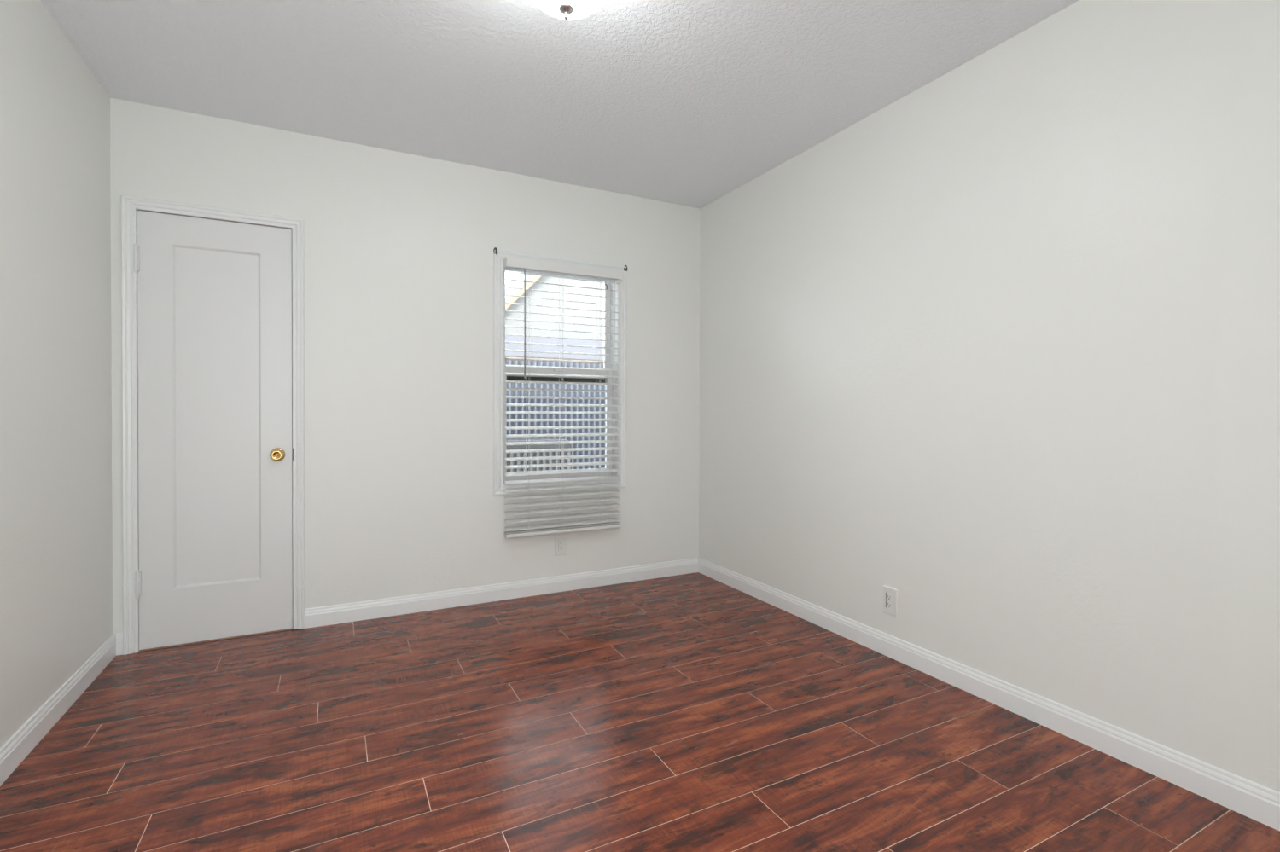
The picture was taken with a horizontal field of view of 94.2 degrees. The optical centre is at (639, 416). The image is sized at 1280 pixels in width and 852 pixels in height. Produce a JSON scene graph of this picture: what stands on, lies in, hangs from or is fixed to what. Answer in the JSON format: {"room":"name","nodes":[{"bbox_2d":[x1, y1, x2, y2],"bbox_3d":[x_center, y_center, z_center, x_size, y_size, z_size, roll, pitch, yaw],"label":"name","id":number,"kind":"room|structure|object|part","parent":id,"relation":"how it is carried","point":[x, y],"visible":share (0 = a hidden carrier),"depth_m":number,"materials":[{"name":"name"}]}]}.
{"room":"empty bedroom","nodes":[
{"label":"empty bedroom","id":0,"kind":"room"},
{"bbox_2d":[0,0,112,748],"bbox_3d":[-1.503,-0.141,0.857,0.160,2.460,4.170,0,1,-27],"label":"wall","id":1,"kind":"structure","parent":0,"point":[56,511],"depth_m":2.05,"materials":[{"name":"white paint"}]},
{"bbox_2d":[0,634,116,786],"bbox_3d":[-1.430,1.022,0.908,0.013,0.094,3.850,0,1,-27],"label":"baseboard","id":2,"kind":"structure","parent":1,"relation":"attached to","point":[17,748],"depth_m":2.02,"materials":[{"name":"paint"}]},
{"bbox_2d":[110,97,700,637],"bbox_3d":[-0.993,-0.164,3.374,3.051,2.460,0.160,0,1,-27],"label":"wall","id":3,"kind":"structure","parent":0,"point":[400,501],"depth_m":3.20,"materials":[{"name":"white paint"}]},
{"bbox_2d":[120,194,304,655],"bbox_3d":[-1.994,0.038,2.832,0.697,2.018,0.148,0,1,-27],"label":"door frame","id":4,"kind":"structure","parent":3,"relation":"attached to","point":[130,206],"depth_m":2.64,"materials":[{"name":"paint"}]},
{"bbox_2d":[133,210,292,650],"bbox_3d":[-1.970,0.063,2.773,0.602,1.960,0.095,0,1,-27],"label":"door","id":5,"kind":"structure","parent":3,"relation":"in","point":[215,306],"depth_m":2.78,"materials":[{"name":"white paint"}]},
{"bbox_3d":[-1.981,0.001,2.798,0.320,1.549,0.013,0,1,-27],"label":"recessed panel","id":6,"kind":"part","parent":5,"relation":"part of","materials":[{"name":"white paint"}]},
{"bbox_3d":[-1.749,0.185,2.869,0.064,0.064,0.060,0,1,-27],"label":"knob","id":7,"kind":"part","parent":5,"relation":"part of","materials":[{"name":"gold metal"}]},
{"bbox_2d":[116,558,698,656],"bbox_3d":[-0.957,0.999,3.309,3.025,0.094,0.013,0,1,-27],"label":"baseboard","id":8,"kind":"structure","parent":3,"relation":"attached to","point":[335,614],"depth_m":3.34,"materials":[{"name":"paint"}]},
{"bbox_2d":[493,250,627,495],"bbox_3d":[-0.494,-0.250,3.619,0.831,1.387,0.180,0,1,-27],"label":"window","id":9,"kind":"structure","parent":3,"relation":"in","point":[499,369],"depth_m":3.60,"materials":[{"name":"white plastic"}]},
{"bbox_2d":[493,247,497,255],"bbox_3d":[-0.808,-0.931,3.340,0.025,0.043,0.021,0,1,-27],"label":"curtain rod bracket","id":10,"kind":"object","parent":9,"relation":"attached to","point":[495,248],"visible":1,"depth_m":3.34,"materials":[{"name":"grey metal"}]},
{"bbox_3d":[-0.513,-0.554,3.650,0.713,0.661,0.031,0,1,-27],"label":"sash","id":11,"kind":"part","parent":9,"relation":"part of","materials":[{"name":"white plastic"}]},
{"bbox_3d":[-0.497,0.047,3.621,0.713,0.678,0.031,0,1,-27],"label":"sash","id":12,"kind":"part","parent":9,"relation":"part of","materials":[{"name":"white plastic"}]},
{"bbox_2d":[503,256,622,538],"bbox_3d":[-0.438,-0.104,3.503,0.717,1.572,0.077,0,1,-27],"label":"blind","id":13,"kind":"object","parent":9,"relation":"attached to","point":[511,263],"visible":1,"depth_m":3.49,"materials":[{"name":"paint"}]},
{"bbox_3d":[-0.641,-0.093,3.411,0.008,1.502,0.054,0,1,-27],"label":"ladder cord","id":14,"kind":"part","parent":13,"relation":"part of","materials":[{"name":"white fabric"}]},
{"bbox_3d":[-0.463,-0.093,3.502,0.008,1.502,0.054,0,1,-27],"label":"ladder cord","id":15,"kind":"part","parent":13,"relation":"part of","materials":[{"name":"white fabric"}]},
{"bbox_3d":[-0.446,0.672,3.521,0.709,0.021,0.050,0,1,-27],"label":"rail","id":16,"kind":"part","parent":13,"relation":"part of","materials":[{"name":"paint"}]},
{"bbox_3d":[-0.252,-0.093,3.611,0.008,1.502,0.054,0,1,-27],"label":"ladder cord","id":17,"kind":"part","parent":13,"relation":"part of","materials":[{"name":"white fabric"}]},
{"bbox_3d":[-0.201,-0.659,3.587,0.016,0.367,0.009,0,1,-27],"label":"lift cord","id":18,"kind":"part","parent":13,"relation":"part of","materials":[{"name":"white fabric"}]},
{"bbox_2d":[554,535,566,556],"bbox_3d":[-0.472,0.770,3.558,0.075,0.120,0.009,0,1,-27],"label":"wall outlet","id":19,"kind":"object","parent":3,"relation":"attached to","point":[560,541],"visible":1,"depth_m":3.55,"materials":[{"name":"plastic"}]},
{"bbox_2d":[40,0,1079,208],"bbox_3d":[-0.071,-1.444,1.579,3.371,0.140,4.170,0,1,-27],"label":"ceiling","id":20,"kind":"structure","parent":0,"point":[683,102],"depth_m":2.38,"materials":[{"name":"white paint"}]},
{"bbox_2d":[531,0,605,20],"bbox_3d":[-0.215,-1.268,1.737,0.276,0.216,0.276,0,1,-27],"label":"ceiling light","id":21,"kind":"object","parent":20,"relation":"attached to","point":[565,9],"visible":1,"depth_m":1.75,"materials":[{"name":"white glass"}]},
{"bbox_2d":[0,572,1279,851],"bbox_3d":[-0.080,1.126,1.604,3.371,0.120,4.170,0,1,-27],"label":"floor","id":22,"kind":"structure","parent":0,"point":[690,712],"depth_m":1.89,"materials":[{"name":"brown wood"}]},
{"bbox_2d":[698,0,1279,792],"bbox_3d":[1.352,-0.146,2.326,0.160,2.460,4.170,0,1,-27],"label":"wall","id":23,"kind":"structure","parent":0,"point":[997,350],"depth_m":2.06,"materials":[{"name":"white paint"}]},
{"bbox_2d":[882,585,897,617],"bbox_3d":[1.103,0.815,2.629,0.009,0.120,0.075,0,1,-27],"label":"wall outlet","id":24,"kind":"object","parent":23,"relation":"attached to","point":[890,595],"visible":1,"depth_m":2.62,"materials":[{"name":"plastic"}]},
{"bbox_2d":[886,602,891,608],"bbox_3d":[1.100,0.831,2.627,0.001,0.026,0.022,0,1,-27],"label":"receptacle","id":25,"kind":"object","parent":24,"relation":"attached to","point":[888,604],"depth_m":2.63,"materials":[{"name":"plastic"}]},
{"bbox_2d":[886,594,891,600],"bbox_3d":[1.100,0.798,2.627,0.001,0.026,0.022,0,1,-27],"label":"receptacle","id":26,"kind":"object","parent":24,"relation":"attached to","point":[888,596],"depth_m":2.63,"materials":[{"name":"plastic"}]},
{"bbox_2d":[698,558,1279,831],"bbox_3d":[1.271,1.017,2.298,0.013,0.094,3.850,0,1,-27],"label":"baseboard","id":27,"kind":"structure","parent":23,"relation":"attached to","point":[1260,804],"depth_m":2.03,"materials":[{"name":"paint"}]},
{"label":"outside","id":28,"kind":"structure","parent":0,"visible":0},
{"bbox_3d":[-2.636,1.558,7.610,14.000,0.120,8.840,0,1,-27],"label":"ground","id":29,"kind":"structure","parent":28,"visible":0},
{"bbox_2d":[506,437,573,472],"bbox_3d":[-1.020,0.855,4.709,0.906,1.355,0.362,0,1,-27],"label":"cabinet","id":30,"kind":"object","parent":29,"relation":"on","point":[533,439],"visible":0.18,"depth_m":4.64,"materials":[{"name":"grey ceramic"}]},
{"bbox_2d":[505,273,603,360],"bbox_3d":[-0.877,-0.435,10.086,5.000,3.830,4.205,0,1,-27],"label":"house","id":31,"kind":"structure","parent":29,"relation":"on","point":[520,276],"depth_m":7.71,"materials":[{"name":"paint"}]},
{"bbox_2d":[505,355,605,469],"bbox_3d":[-1.292,0.506,4.995,6.400,2.045,0.139,0,1,-27],"label":"corrugated fence","id":32,"kind":"object","parent":29,"relation":"on","point":[508,362],"visible":0.05,"depth_m":5.24,"materials":[{"name":"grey metal"}]},
{"bbox_3d":[-1.282,-0.489,4.971,6.400,0.055,0.039,0,1,-27],"label":"rail","id":33,"kind":"part","parent":32,"relation":"part of","materials":[{"name":"white"}]}
]}

